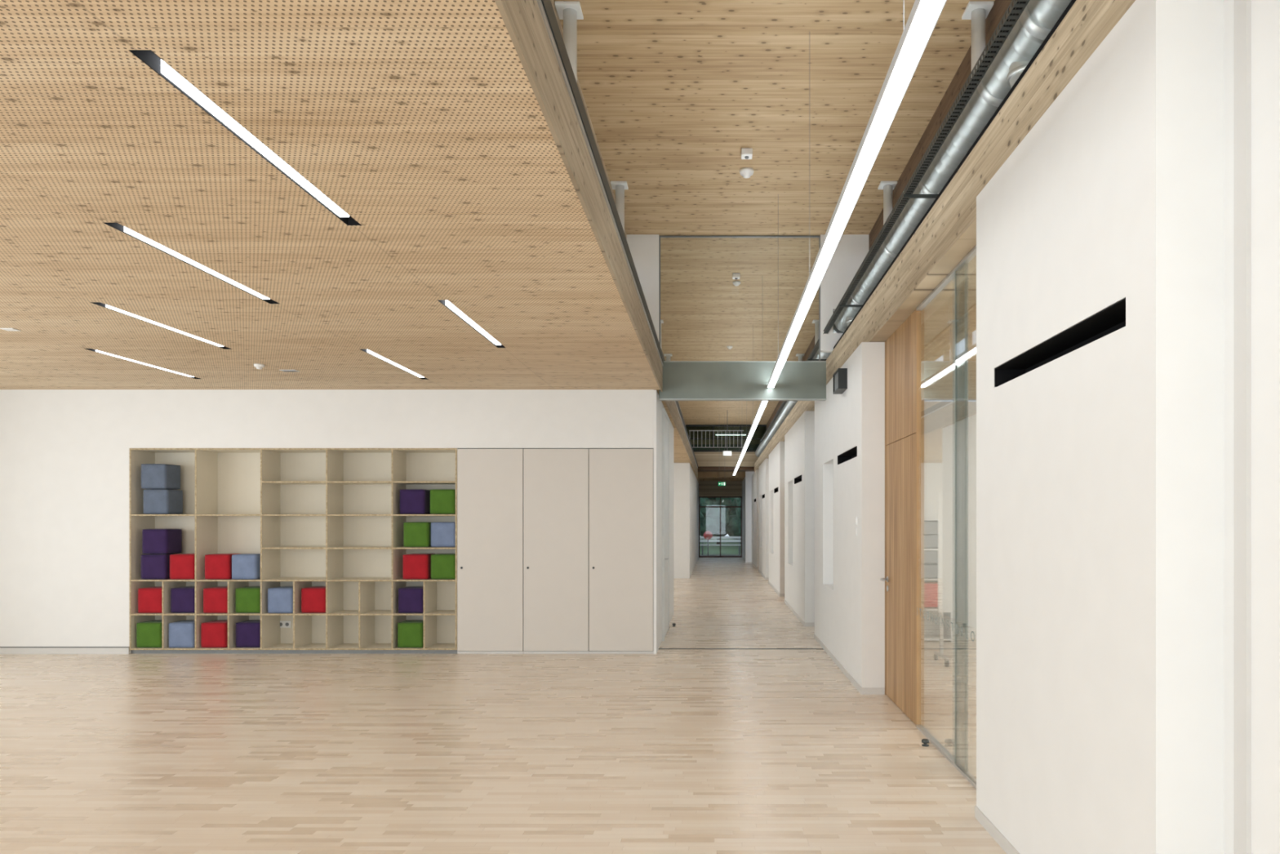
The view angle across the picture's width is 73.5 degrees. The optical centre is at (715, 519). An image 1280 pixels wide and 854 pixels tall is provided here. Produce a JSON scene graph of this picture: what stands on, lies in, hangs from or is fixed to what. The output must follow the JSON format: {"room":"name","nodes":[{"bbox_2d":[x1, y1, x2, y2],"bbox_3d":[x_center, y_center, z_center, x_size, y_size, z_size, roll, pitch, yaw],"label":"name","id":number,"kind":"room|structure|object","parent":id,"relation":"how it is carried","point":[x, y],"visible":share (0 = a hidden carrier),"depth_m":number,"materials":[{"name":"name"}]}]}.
{"room":"school common area","nodes":[
{"label":"school common area","id":0,"kind":"room"},
{"bbox_2d":[0,389,653,653],"bbox_3d":[-4.856,0.025,10.100,8.287,3.050,0.500,0,0,0],"label":"wall","id":1,"kind":"structure","parent":0,"point":[64,453],"depth_m":9.85,"materials":[{"name":"white paint"}]},
{"bbox_2d":[0,647,128,653],"bbox_3d":[-7.882,1.514,9.844,2.236,0.072,0.012,0,0,0],"label":"baseboard","id":2,"kind":"structure","parent":1,"relation":"attached to","point":[2,650],"depth_m":9.84,"materials":[{"name":"wood"}]},
{"bbox_2d":[0,646,128,647],"bbox_3d":[-7.882,1.472,9.848,2.236,0.010,0.003,0,0,0],"label":"trim","id":3,"kind":"structure","parent":1,"relation":"attached to","point":[0,646],"depth_m":9.85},
{"bbox_2d":[0,0,659,389],"bbox_3d":[-4.819,-1.700,1.925,8.363,0.400,15.850,0,0,0],"label":"ceiling","id":4,"kind":"structure","parent":0,"point":[424,122],"depth_m":4.06,"materials":[{"name":"brown wood"}]},
{"bbox_2d":[84,348,199,378],"bbox_3d":[-5.510,-1.558,8.295,0.073,0.115,1.628,0,0,0],"label":"recessed light","id":5,"kind":"object","parent":4,"relation":"in","point":[91,349],"visible":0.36,"depth_m":8.18,"materials":[{"name":"white"}]},
{"bbox_2d":[90,302,231,349],"bbox_3d":[-4.285,-1.558,6.705,0.073,0.115,1.628,0,0,0],"label":"recessed light","id":6,"kind":"object","parent":4,"relation":"in","point":[100,304],"visible":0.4,"depth_m":6.57,"materials":[{"name":"white"}]},
{"bbox_2d":[103,222,279,303],"bbox_3d":[-3.060,-1.558,5.124,0.073,0.115,1.628,0,0,0],"label":"recessed light","id":7,"kind":"object","parent":4,"relation":"in","point":[117,226],"visible":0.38,"depth_m":4.95,"materials":[{"name":"white"}]},
{"bbox_2d":[128,49,360,225],"bbox_3d":[-1.840,-1.558,3.541,0.073,0.115,1.628,0,0,0],"label":"recessed light","id":8,"kind":"object","parent":4,"relation":"in","point":[148,57],"visible":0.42,"depth_m":3.27,"materials":[{"name":"white plastic"}]},
{"bbox_2d":[360,349,428,379],"bbox_3d":[-3.100,-1.558,8.325,0.073,0.115,1.628,0,0,0],"label":"recessed light","id":9,"kind":"object","parent":4,"relation":"in","point":[367,351],"visible":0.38,"depth_m":8.22,"materials":[{"name":"white"}]},
{"bbox_2d":[437,299,505,347],"bbox_3d":[-1.865,-1.558,6.645,0.073,0.115,1.628,0,0,0],"label":"recessed light","id":10,"kind":"object","parent":4,"relation":"in","point":[447,304],"visible":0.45,"depth_m":6.49,"materials":[{"name":"white"}]},
{"bbox_2d":[554,1,583,82],"bbox_3d":[-0.955,-2.595,5.580,0.160,1.489,0.170,0,0,0],"label":"post","id":11,"kind":"object","parent":4,"relation":"on","point":[570,12],"visible":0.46,"depth_m":5.54,"materials":[{"name":"white metal"}]},
{"bbox_2d":[610,181,628,231],"bbox_3d":[-0.955,-2.595,8.500,0.160,1.489,0.170,0,0,0],"label":"post","id":12,"kind":"object","parent":4,"relation":"on","point":[620,187],"visible":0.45,"depth_m":8.46,"materials":[{"name":"white metal"}]},
{"bbox_2d":[0,557,1006,853],"bbox_3d":[-1.100,1.600,14.550,16.200,0.100,41.100,0,0,0],"label":"floor","id":13,"kind":"structure","parent":0,"point":[667,751],"depth_m":5.77,"materials":[{"name":"beige wood"}]},
{"bbox_2d":[128,448,457,653],"bbox_3d":[-4.873,0.363,10.066,3.780,2.375,0.437,0,0,0],"label":"shelf","id":14,"kind":"object","parent":13,"relation":"on","point":[331,518],"visible":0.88,"depth_m":10.25,"materials":[{"name":"laminate"}]},
{"bbox_2d":[136,620,161,647],"bbox_3d":[-6.564,1.340,10.027,0.293,0.293,0.293,0,0,0],"label":"stool","id":15,"kind":"object","parent":14,"relation":"in","point":[148,633],"visible":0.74,"depth_m":9.88,"materials":[{"name":"green fabric"}]},
{"bbox_2d":[137,586,161,613],"bbox_3d":[-6.547,0.939,10.027,0.293,0.293,0.293,0,0,0],"label":"stool","id":16,"kind":"object","parent":14,"relation":"in","point":[149,598],"visible":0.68,"depth_m":9.88,"materials":[{"name":"red fabric"}]},
{"bbox_2d":[141,553,178,579],"bbox_3d":[-6.512,0.548,10.027,0.293,0.293,0.293,0,0,0],"label":"stool","id":17,"kind":"object","parent":14,"relation":"in","point":[153,566],"visible":0.73,"depth_m":9.88,"materials":[{"name":"purple fabric"}]},
{"bbox_2d":[142,528,182,553],"bbox_3d":[-6.503,0.254,10.037,0.293,0.293,0.293,0,0,1],"label":"stool","id":18,"kind":"object","parent":17,"relation":"on","point":[153,540],"visible":1,"depth_m":9.89,"materials":[{"name":"purple fabric"}]},
{"bbox_2d":[143,488,182,514],"bbox_3d":[-6.486,-0.208,10.027,0.293,0.293,0.293,0,0,0],"label":"stool","id":19,"kind":"object","parent":14,"relation":"in","point":[156,501],"visible":0.98,"depth_m":9.88,"materials":[{"name":"fabric"}]},
{"bbox_2d":[141,463,180,489],"bbox_3d":[-6.512,-0.502,10.027,0.293,0.293,0.293,0,0,-1],"label":"stool","id":20,"kind":"object","parent":19,"relation":"on","point":[153,476],"visible":0.91,"depth_m":9.88,"materials":[{"name":"fabric"}]},
{"bbox_2d":[168,620,195,647],"bbox_3d":[-6.190,1.340,10.027,0.293,0.293,0.293,0,0,0],"label":"stool","id":21,"kind":"object","parent":14,"relation":"in","point":[182,633],"visible":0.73,"depth_m":9.88,"materials":[{"name":"blue fabric"}]},
{"bbox_2d":[169,553,195,578],"bbox_3d":[-6.186,0.548,10.037,0.293,0.293,0.293,0,0,0],"label":"stool","id":22,"kind":"object","parent":14,"relation":"in","point":[182,566],"visible":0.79,"depth_m":9.89,"materials":[{"name":"red fabric"}]},
{"bbox_2d":[170,586,195,613],"bbox_3d":[-6.181,0.939,10.047,0.293,0.293,0.293,0,0,0],"label":"stool","id":23,"kind":"object","parent":14,"relation":"in","point":[182,598],"visible":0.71,"depth_m":9.90,"materials":[{"name":"purple fabric"}]},
{"bbox_2d":[200,620,227,647],"bbox_3d":[-5.816,1.340,10.027,0.293,0.293,0.293,0,0,0],"label":"stool","id":24,"kind":"object","parent":14,"relation":"in","point":[214,633],"visible":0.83,"depth_m":9.88,"materials":[{"name":"red fabric"}]},
{"bbox_2d":[203,586,227,613],"bbox_3d":[-5.790,0.939,10.027,0.293,0.293,0.293,0,0,0],"label":"stool","id":25,"kind":"object","parent":14,"relation":"in","point":[215,598],"visible":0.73,"depth_m":9.88,"materials":[{"name":"red fabric"}]},
{"bbox_2d":[204,553,240,579],"bbox_3d":[-5.773,0.548,10.027,0.293,0.293,0.293,0,0,0],"label":"stool","id":26,"kind":"object","parent":14,"relation":"in","point":[217,566],"visible":0.77,"depth_m":9.88,"materials":[{"name":"red fabric"}]},
{"bbox_2d":[231,553,260,579],"bbox_3d":[-5.460,0.548,10.027,0.293,0.293,0.293,0,0,0],"label":"stool","id":27,"kind":"object","parent":14,"relation":"in","point":[244,566],"visible":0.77,"depth_m":9.88,"materials":[{"name":"blue fabric"}]},
{"bbox_2d":[235,586,260,613],"bbox_3d":[-5.429,0.939,10.047,0.293,0.293,0.293,0,0,0],"label":"stool","id":28,"kind":"object","parent":14,"relation":"in","point":[247,599],"visible":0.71,"depth_m":9.90,"materials":[{"name":"green fabric"}]},
{"bbox_2d":[235,619,260,647],"bbox_3d":[-5.425,1.340,10.047,0.293,0.293,0.293,0,0,0],"label":"stool","id":29,"kind":"object","parent":14,"relation":"in","point":[247,632],"visible":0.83,"depth_m":9.90,"materials":[{"name":"purple fabric"}]},
{"bbox_2d":[267,586,293,613],"bbox_3d":[-5.043,0.939,10.027,0.293,0.293,0.293,0,0,0],"label":"stool","id":30,"kind":"object","parent":14,"relation":"in","point":[280,599],"visible":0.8,"depth_m":9.88,"materials":[{"name":"blue fabric"}]},
{"bbox_2d":[280,620,290,627],"bbox_3d":[-5.185,1.259,10.262,0.160,0.082,0.014,0,0,0],"label":"power socket","id":31,"kind":"object","parent":14,"relation":"attached to","point":[283,624],"visible":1,"depth_m":10.26,"materials":[{"name":"white plastic"}]},
{"bbox_2d":[301,586,325,613],"bbox_3d":[-4.665,0.939,10.047,0.293,0.293,0.293,0,0,0],"label":"stool","id":32,"kind":"object","parent":14,"relation":"in","point":[313,597],"visible":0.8,"depth_m":9.90,"materials":[{"name":"red fabric"}]},
{"bbox_2d":[397,620,423,647],"bbox_3d":[-3.539,1.340,10.027,0.293,0.293,0.293,0,0,0],"label":"stool","id":33,"kind":"object","parent":14,"relation":"in","point":[410,633],"visible":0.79,"depth_m":9.88,"materials":[{"name":"green fabric"}]},
{"bbox_2d":[398,586,423,613],"bbox_3d":[-3.530,0.939,10.027,0.293,0.293,0.293,0,0,0],"label":"stool","id":34,"kind":"object","parent":14,"relation":"in","point":[411,598],"visible":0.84,"depth_m":9.88,"materials":[{"name":"purple fabric"}]},
{"bbox_2d":[400,488,431,514],"bbox_3d":[-3.521,-0.208,10.047,0.293,0.293,0.293,0,0,0],"label":"stool","id":35,"kind":"object","parent":14,"relation":"in","point":[412,501],"visible":0.94,"depth_m":9.90,"materials":[{"name":"purple fabric"}]},
{"bbox_2d":[403,521,431,546],"bbox_3d":[-3.469,0.174,10.027,0.293,0.293,0.293,0,0,0],"label":"stool","id":36,"kind":"object","parent":14,"relation":"in","point":[415,534],"visible":0.83,"depth_m":9.88,"materials":[{"name":"green fabric"}]},
{"bbox_2d":[403,553,435,579],"bbox_3d":[-3.478,0.548,10.027,0.293,0.293,0.293,0,0,0],"label":"stool","id":37,"kind":"object","parent":14,"relation":"in","point":[415,566],"visible":0.88,"depth_m":9.88,"materials":[{"name":"red fabric"}]},
{"bbox_2d":[430,488,455,514],"bbox_3d":[-3.174,-0.208,10.057,0.293,0.293,0.293,0,0,0],"label":"stool","id":38,"kind":"object","parent":14,"relation":"in","point":[442,501],"visible":0.68,"depth_m":9.91,"materials":[{"name":"green fabric"}]},
{"bbox_2d":[431,521,455,546],"bbox_3d":[-3.160,0.174,10.047,0.293,0.293,0.293,0,0,0],"label":"stool","id":39,"kind":"object","parent":14,"relation":"in","point":[442,533],"visible":0.73,"depth_m":9.90,"materials":[{"name":"blue fabric"}]},
{"bbox_2d":[431,553,455,578],"bbox_3d":[-3.160,0.548,10.047,0.293,0.293,0.293,0,0,0],"label":"stool","id":40,"kind":"object","parent":14,"relation":"in","point":[442,565],"visible":0.76,"depth_m":9.90,"materials":[{"name":"green fabric"}]},
{"bbox_2d":[457,448,524,653],"bbox_3d":[-2.599,0.363,10.056,0.763,2.375,0.428,0,0,0],"label":"tall cabinet","id":41,"kind":"object","parent":13,"relation":"on","point":[490,481],"visible":0.94,"depth_m":9.85,"materials":[{"name":"beige laminate"}]},
{"bbox_2d":[523,448,589,653],"bbox_3d":[-1.839,0.363,10.056,0.754,2.375,0.428,0,0,0],"label":"tall cabinet","id":42,"kind":"object","parent":13,"relation":"on","point":[556,481],"visible":0.94,"depth_m":9.85,"materials":[{"name":"beige laminate"}]},
{"bbox_2d":[589,448,653,653],"bbox_3d":[-1.087,0.363,10.056,0.746,2.375,0.428,0,0,0],"label":"tall cabinet","id":43,"kind":"object","parent":13,"relation":"on","point":[621,480],"visible":0.9,"depth_m":9.85,"materials":[{"name":"beige laminate"}]},
{"bbox_2d":[924,518,952,641],"bbox_3d":[2.725,0.770,10.995,0.550,1.560,0.390,0,0,0],"label":"storage shelf","id":44,"kind":"object","parent":13,"relation":"on","point":[931,630],"visible":0.23,"depth_m":10.82,"materials":[{"name":"white wood"}]},
{"bbox_2d":[933,491,976,666],"bbox_3d":[2.950,0.625,9.200,1.100,1.850,0.510,0,0,0],"label":"whiteboard","id":45,"kind":"object","parent":13,"relation":"on","point":[946,500],"visible":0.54,"depth_m":9.18,"materials":[{"name":"white plastic"}]},
{"bbox_2d":[550,0,685,425],"bbox_3d":[-1.160,-2.625,12.000,0.240,1.430,36.000,0,0,0],"label":"wall","id":46,"kind":"structure","parent":0,"point":[552,1],"depth_m":7.12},
{"bbox_2d":[626,234,658,340],"bbox_3d":[-0.870,-2.625,10.060,0.420,1.430,0.120,0,0,0],"label":"wall","id":47,"kind":"structure","parent":0,"point":[644,248],"depth_m":10.00,"materials":[{"name":"white paint"}]},
{"bbox_2d":[536,0,697,467],"bbox_3d":[-0.633,-1.867,12.000,0.054,0.085,36.000,0,0,0],"label":"trim","id":48,"kind":"structure","parent":47,"relation":"attached to","point":[547,4],"depth_m":4.23,"materials":[{"name":"wood"}]},
{"bbox_2d":[653,390,673,653],"bbox_3d":[-0.696,0.027,11.925,0.032,3.046,4.150,0,0,0],"label":"wall","id":49,"kind":"structure","parent":0,"point":[658,405],"depth_m":10.34,"materials":[{"name":"white paint"}]},
{"bbox_2d":[494,0,697,476],"bbox_3d":[-0.627,-1.645,12.000,0.018,0.299,36.000,0,0,0],"label":"beam","id":50,"kind":"structure","parent":49,"relation":"attached to","point":[523,20],"depth_m":3.72,"materials":[{"name":"brown wood"}]},
{"bbox_2d":[662,408,669,640],"bbox_3d":[-0.643,0.065,11.450,0.074,2.970,1.140,0,0,0],"label":"door","id":51,"kind":"structure","parent":49,"relation":"in","point":[665,420],"depth_m":11.36,"materials":[{"name":"white metal"}]},
{"bbox_2d":[653,389,699,483],"bbox_3d":[-2.918,-1.675,22.700,4.563,0.350,24.600,0,0,0],"label":"ceiling","id":52,"kind":"structure","parent":0,"point":[680,455],"depth_m":18.04,"materials":[{"name":"brown wood"}]},
{"bbox_2d":[673,462,698,577],"bbox_3d":[-1.090,0.027,28.750,0.820,3.046,12.500,0,0,0],"label":"wall","id":53,"kind":"structure","parent":0,"point":[686,484],"depth_m":22.50,"materials":[{"name":"white paint"}]},
{"bbox_2d":[698,480,742,496],"bbox_3d":[0.210,-1.350,35.075,1.780,0.800,0.150,0,0,0],"label":"wall","id":54,"kind":"structure","parent":0,"point":[706,488],"depth_m":35.00,"materials":[{"name":"wood"}]},
{"bbox_2d":[698,496,742,557],"bbox_3d":[0.210,0.300,35.050,1.780,2.500,0.100,0,0,0],"label":"door","id":55,"kind":"structure","parent":54,"relation":"in","point":[720,497],"depth_m":35.00,"materials":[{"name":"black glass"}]},
{"bbox_2d":[699,538,741,554],"bbox_3d":[1.000,1.640,59.250,34.000,0.100,41.500,0,0,0],"label":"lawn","id":56,"kind":"structure","parent":0,"point":[713,549],"depth_m":47.42,"materials":[{"name":"green plant"}]},
{"bbox_2d":[699,497,741,544],"bbox_3d":[0.321,-1.068,52.670,3.998,5.326,3.601,0,0,0],"label":"tree","id":57,"kind":"object","parent":56,"relation":"on","point":[730,522],"visible":0.46,"depth_m":51.24,"materials":[{"name":"green plant"}]},
{"bbox_2d":[735,497,741,534],"bbox_3d":[2.784,-0.832,47.619,3.358,4.854,2.756,0,0,0],"label":"tree","id":58,"kind":"object","parent":56,"relation":"on","point":[738,510],"visible":0.02,"depth_m":46.82,"materials":[{"name":"green plant"}]},
{"bbox_2d":[699,554,741,555],"bbox_3d":[0.500,1.620,36.825,11.000,0.100,3.350,0,0,0],"label":"floor","id":59,"kind":"structure","parent":0,"point":[700,554],"depth_m":37.26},
{"bbox_2d":[703,530,712,555],"bbox_3d":[-0.320,1.030,37.200,0.400,1.080,0.400,0,0,0],"label":"post","id":60,"kind":"object","parent":59,"relation":"on","point":[708,535],"visible":1,"depth_m":37.08,"materials":[{"name":"red paint"}]},
{"bbox_2d":[699,536,741,555],"bbox_3d":[0.250,1.160,38.065,1.900,0.820,0.530,0,0,0],"label":"garden bench","id":61,"kind":"object","parent":59,"relation":"on","point":[702,540],"visible":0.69,"depth_m":38.26,"materials":[{"name":"white metal"}]},
{"bbox_2d":[691,444,759,449],"bbox_3d":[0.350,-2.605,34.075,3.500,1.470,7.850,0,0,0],"label":"beam","id":62,"kind":"structure","parent":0,"point":[695,446],"depth_m":37.90,"materials":[{"name":"metal"}]},
{"bbox_2d":[693,452,758,466],"bbox_3d":[0.350,-2.125,30.075,3.300,0.510,0.150,0,0,0],"label":"ceiling","id":63,"kind":"structure","parent":0,"point":[703,459],"depth_m":30.00,"materials":[{"name":"wood"}]},
{"bbox_2d":[685,424,766,452],"bbox_3d":[0.380,-2.860,30.050,2.920,0.959,0.100,0,0,0],"label":"window","id":64,"kind":"structure","parent":63,"relation":"in","point":[686,425],"depth_m":30.00,"materials":[{"name":"black metal"}]},
{"bbox_2d":[688,430,743,447],"bbox_3d":[0.040,-2.830,29.915,1.920,0.600,0.030,0,0,0],"label":"railing","id":65,"kind":"object","parent":64,"relation":"attached to","point":[689,430],"depth_m":29.91,"materials":[{"name":"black metal"}]},
{"bbox_2d":[697,466,754,471],"bbox_3d":[0.665,-1.805,32.600,2.670,0.110,5.200,0,0,0],"label":"ceiling","id":66,"kind":"structure","parent":0,"point":[700,468],"depth_m":30.00,"materials":[{"name":"wood"}]},
{"bbox_2d":[699,479,742,480],"bbox_3d":[0.215,-1.649,34.060,1.770,0.199,0.120,0,0,0],"label":"beam","id":67,"kind":"structure","parent":66,"relation":"attached to","point":[700,479],"depth_m":34.00,"materials":[{"name":"brown wood"}]},
{"bbox_2d":[697,471,745,477],"bbox_3d":[0.215,-1.649,31.260,1.770,0.199,0.120,0,0,0],"label":"beam","id":68,"kind":"structure","parent":66,"relation":"attached to","point":[700,474],"depth_m":31.20,"materials":[{"name":"brown wood"}]},
{"bbox_2d":[698,477,744,479],"bbox_3d":[0.215,-1.649,32.660,1.770,0.199,0.120,0,0,0],"label":"beam","id":69,"kind":"structure","parent":66,"relation":"attached to","point":[699,477],"depth_m":32.60,"materials":[{"name":"brown wood"}]},
{"bbox_2d":[742,471,754,562],"bbox_3d":[1.550,-0.100,33.075,0.900,3.300,4.150,0,0,0],"label":"wall","id":70,"kind":"structure","parent":0,"point":[747,482],"depth_m":31.00,"materials":[{"name":"white paint"}]},
{"bbox_2d":[553,0,995,444],"bbox_3d":[0.350,-3.395,16.000,3.300,0.110,44.000,0,0,0],"label":"ceiling","id":71,"kind":"structure","parent":0,"point":[673,91],"depth_m":7.40,"materials":[{"name":"brown wood"}]},
{"bbox_2d":[658,235,826,400],"bbox_3d":[0.320,-2.370,10.040,1.960,1.930,0.110,0,0,0],"label":"frame","id":72,"kind":"structure","parent":71,"relation":"attached to","point":[682,380],"depth_m":10.00,"materials":[{"name":"grey metal"}]},
{"bbox_2d":[739,167,753,177],"bbox_3d":[0.300,-3.306,8.160,0.138,0.069,0.138,0,0,0],"label":"smoke detector","id":73,"kind":"object","parent":71,"relation":"attached to","point":[746,172],"visible":1,"depth_m":8.12,"materials":[{"name":"white plastic"}]},
{"bbox_2d":[741,147,752,159],"bbox_3d":[0.285,-3.301,7.720,0.100,0.075,0.110,0,0,0],"label":"sensor box","id":74,"kind":"object","parent":71,"relation":"attached to","point":[746,153],"visible":1,"depth_m":7.67,"materials":[{"name":"white plastic"}]},
{"bbox_2d":[733,324,768,475],"bbox_3d":[0.646,-2.440,19.855,0.081,1.800,19.490,0,0,0],"label":"linear pendant light","id":75,"kind":"object","parent":71,"relation":"hanging from","point":[762,405],"visible":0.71,"depth_m":14.60,"materials":[{"name":"silver metal"}]},
{"bbox_2d":[733,400,768,475],"bbox_3d":[0.646,-1.545,19.855,0.073,0.010,19.482,0,0,0],"label":"diffuser","id":76,"kind":"object","parent":75,"relation":"attached to","point":[762,405],"depth_m":14.65,"materials":[{"name":"white"}]},
{"bbox_2d":[767,0,946,387],"bbox_3d":[0.646,-2.440,2.485,0.081,1.800,14.970,0,0,0],"label":"linear pendant light","id":77,"kind":"object","parent":71,"relation":"hanging from","point":[924,15],"visible":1,"depth_m":3.47,"materials":[{"name":"silver metal"}]},
{"bbox_2d":[751,342,884,687],"bbox_3d":[1.460,-0.013,18.980,0.320,3.125,22.820,0,0,0],"label":"wall","id":78,"kind":"structure","parent":0,"point":[850,590],"depth_m":9.17,"materials":[{"name":"white paint"}]},
{"bbox_2d":[658,648,822,648],"bbox_3d":[0.310,1.548,10.225,1.980,0.003,0.050,0,0,0],"label":"trim","id":79,"kind":"structure","parent":78,"relation":"attached to","point":[659,648],"depth_m":10.23,"materials":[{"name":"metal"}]},
{"bbox_2d":[784,599,814,626],"bbox_3d":[1.396,1.520,14.176,0.208,0.060,3.628,0,0,0],"label":"baseboard","id":80,"kind":"structure","parent":78,"relation":"attached to","point":[805,624],"depth_m":12.95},
{"bbox_2d":[832,368,847,394],"bbox_3d":[1.255,-1.390,8.585,0.090,0.200,0.370,0,0,0],"label":"wall speaker","id":81,"kind":"object","parent":78,"relation":"attached to","point":[840,375],"visible":1,"depth_m":8.40,"materials":[{"name":"metal"}]},
{"bbox_2d":[837,445,857,464],"bbox_3d":[1.379,-0.630,8.460,0.155,0.096,1.256,0,0,0],"label":"slot","id":82,"kind":"structure","parent":78,"relation":"attached to","point":[851,453],"depth_m":8.93,"materials":[{"name":"metal"}]},
{"bbox_2d":[813,633,884,694],"bbox_3d":[1.396,1.520,9.376,0.208,0.060,3.628,0,0,0],"label":"baseboard","id":83,"kind":"structure","parent":78,"relation":"attached to","point":[863,691],"depth_m":8.07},
{"bbox_2d":[880,308,924,726],"bbox_3d":[1.498,-0.014,6.970,0.125,3.128,1.196,0,0,0],"label":"door","id":84,"kind":"structure","parent":78,"relation":"in","point":[904,580],"depth_m":6.78,"materials":[{"name":"brown wood"}]},
{"bbox_2d":[820,234,868,352],"bbox_3d":[1.538,-2.660,10.060,0.605,1.360,0.120,0,0,0],"label":"wall","id":85,"kind":"structure","parent":0,"point":[851,250],"depth_m":10.00,"materials":[{"name":"white paint"}]},
{"bbox_2d":[760,0,1029,442],"bbox_3d":[1.288,-2.188,13.375,0.051,0.040,21.250,0,0,0],"label":"cable tray","id":86,"kind":"object","parent":85,"relation":"attached to","point":[912,182],"visible":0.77,"depth_m":4.91,"materials":[{"name":"metal"}]},
{"bbox_2d":[823,1,1019,333],"bbox_3d":[1.274,-2.179,6.360,0.012,0.013,7.220,0,0,0],"label":"cable","id":87,"kind":"object","parent":86,"relation":"in","point":[1014,8],"visible":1,"depth_m":4.55,"materials":[{"name":"plastic"}]},
{"bbox_2d":[825,1,1022,333],"bbox_3d":[1.288,-2.179,6.360,0.012,0.013,7.220,0,0,0],"label":"cable","id":88,"kind":"object","parent":86,"relation":"in","point":[1016,8],"visible":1,"depth_m":4.55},
{"bbox_2d":[826,1,1026,333],"bbox_3d":[1.302,-2.179,6.360,0.012,0.013,7.220,0,0,0],"label":"cable","id":89,"kind":"object","parent":86,"relation":"in","point":[1020,8],"visible":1,"depth_m":4.60,"materials":[{"name":"plastic"}]},
{"bbox_2d":[766,0,1013,429],"bbox_3d":[1.900,-2.655,12.000,0.200,1.370,36.000,0,0,0],"label":"beam","id":90,"kind":"structure","parent":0,"point":[999,7],"depth_m":6.88,"materials":[{"name":"brown wood"}]},
{"bbox_2d":[839,302,863,306],"bbox_3d":[1.546,-2.165,8.613,0.588,0.034,0.025,0,0,0],"label":"bracket","id":91,"kind":"object","parent":90,"relation":"attached to","point":[840,305],"visible":0.36,"depth_m":8.60,"materials":[{"name":"metal"}]},
{"bbox_2d":[902,191,939,198],"bbox_3d":[1.546,-2.165,5.692,0.588,0.034,0.025,0,0,0],"label":"bracket","id":92,"kind":"object","parent":90,"relation":"attached to","point":[904,196],"visible":0.36,"depth_m":5.68,"materials":[{"name":"metal"}]},
{"bbox_2d":[834,0,1071,332],"bbox_3d":[1.528,-2.201,6.370,0.298,0.547,7.240,0,0,0],"label":"spiral duct","id":93,"kind":"object","parent":92,"relation":"on","point":[1038,18],"visible":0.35,"depth_m":4.82,"materials":[{"name":"metal"}]},
{"bbox_2d":[924,401,976,637],"bbox_3d":[4.010,0.000,6.625,4.780,3.100,9.450,0,0,0],"label":"wall","id":94,"kind":"structure","parent":0,"point":[939,416],"depth_m":11.20,"materials":[{"name":"white paint"}]},
{"bbox_2d":[754,0,1135,471],"bbox_3d":[1.635,-1.775,16.320,0.530,0.390,27.360,0,0,0],"label":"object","id":95,"kind":"structure","parent":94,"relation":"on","point":[947,234],"depth_m":4.92,"materials":[{"name":"beige wood"}]},
{"bbox_2d":[812,320,818,347],"bbox_3d":[1.715,-2.655,14.340,0.160,1.369,0.170,0,0,0],"label":"post","id":96,"kind":"object","parent":95,"relation":"on","point":[815,322],"visible":0.27,"depth_m":14.30,"materials":[{"name":"white metal"}]},
{"bbox_2d":[755,324,843,457],"bbox_3d":[1.524,-2.328,20.015,0.284,0.285,19.770,0,0,0],"label":"spiral duct","id":97,"kind":"object","parent":96,"relation":"attached to","point":[788,406],"visible":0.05,"depth_m":18.65,"materials":[{"name":"metal"}]},
{"bbox_2d":[877,181,897,225],"bbox_3d":[1.715,-2.655,8.500,0.160,1.369,0.170,0,0,0],"label":"post","id":98,"kind":"object","parent":95,"relation":"on","point":[887,187],"visible":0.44,"depth_m":8.46,"materials":[{"name":"white metal"}]},
{"bbox_2d":[833,0,1075,349],"bbox_3d":[1.410,-2.002,6.360,0.060,0.059,7.220,0,0,0],"label":"insulated pipe","id":99,"kind":"object","parent":95,"relation":"on","point":[1072,2],"visible":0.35,"depth_m":4.41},
{"bbox_2d":[961,1,994,71],"bbox_3d":[1.715,-2.655,5.580,0.160,1.369,0.170,0,0,0],"label":"post","id":100,"kind":"object","parent":95,"relation":"on","point":[978,12],"visible":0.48,"depth_m":5.54,"materials":[{"name":"white metal"}]},
{"bbox_2d":[924,302,976,399],"bbox_3d":[4.155,-1.640,6.650,4.490,0.120,9.300,0,0,0],"label":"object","id":101,"kind":"structure","parent":0,"point":[940,352],"depth_m":8.56,"materials":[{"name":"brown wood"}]},
{"bbox_2d":[976,0,1223,853],"bbox_3d":[1.485,-0.065,3.540,0.250,3.230,1.812,0,0,0],"label":"wall","id":102,"kind":"structure","parent":0,"point":[1100,465],"depth_m":2.95,"materials":[{"name":"white paint"}]},
{"bbox_2d":[915,245,976,788],"bbox_3d":[1.520,-0.014,5.408,0.040,3.128,1.924,0,0,0],"label":"door frame","id":103,"kind":"structure","parent":102,"relation":"in","point":[972,253],"depth_m":5.35,"materials":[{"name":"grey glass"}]},
{"bbox_2d":[974,805,1020,853],"bbox_3d":[1.356,1.520,3.540,0.008,0.060,1.812,0,0,0],"label":"baseboard","id":104,"kind":"structure","parent":102,"relation":"attached to","point":[997,835],"depth_m":4.13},
{"bbox_2d":[994,297,1125,386],"bbox_3d":[1.440,-0.690,3.495,0.155,0.093,1.333,0,0,0],"label":"slot","id":105,"kind":"structure","parent":102,"relation":"attached to","point":[1113,318],"depth_m":3.53,"materials":[{"name":"black metal"}]},
{"bbox_2d":[1223,0,1279,853],"bbox_3d":[1.660,-0.890,-1.683,0.180,4.880,8.634,0,0,0],"label":"wall","id":106,"kind":"structure","parent":0,"point":[1265,14],"depth_m":2.46,"materials":[{"name":"white paint"}]},
{"bbox_2d":[1234,0,1251,853],"bbox_3d":[1.563,-0.100,2.530,0.014,3.300,0.060,0,0,0],"label":"trim","id":107,"kind":"structure","parent":106,"relation":"attached to","point":[1242,8],"depth_m":2.52,"materials":[{"name":"white paint"}]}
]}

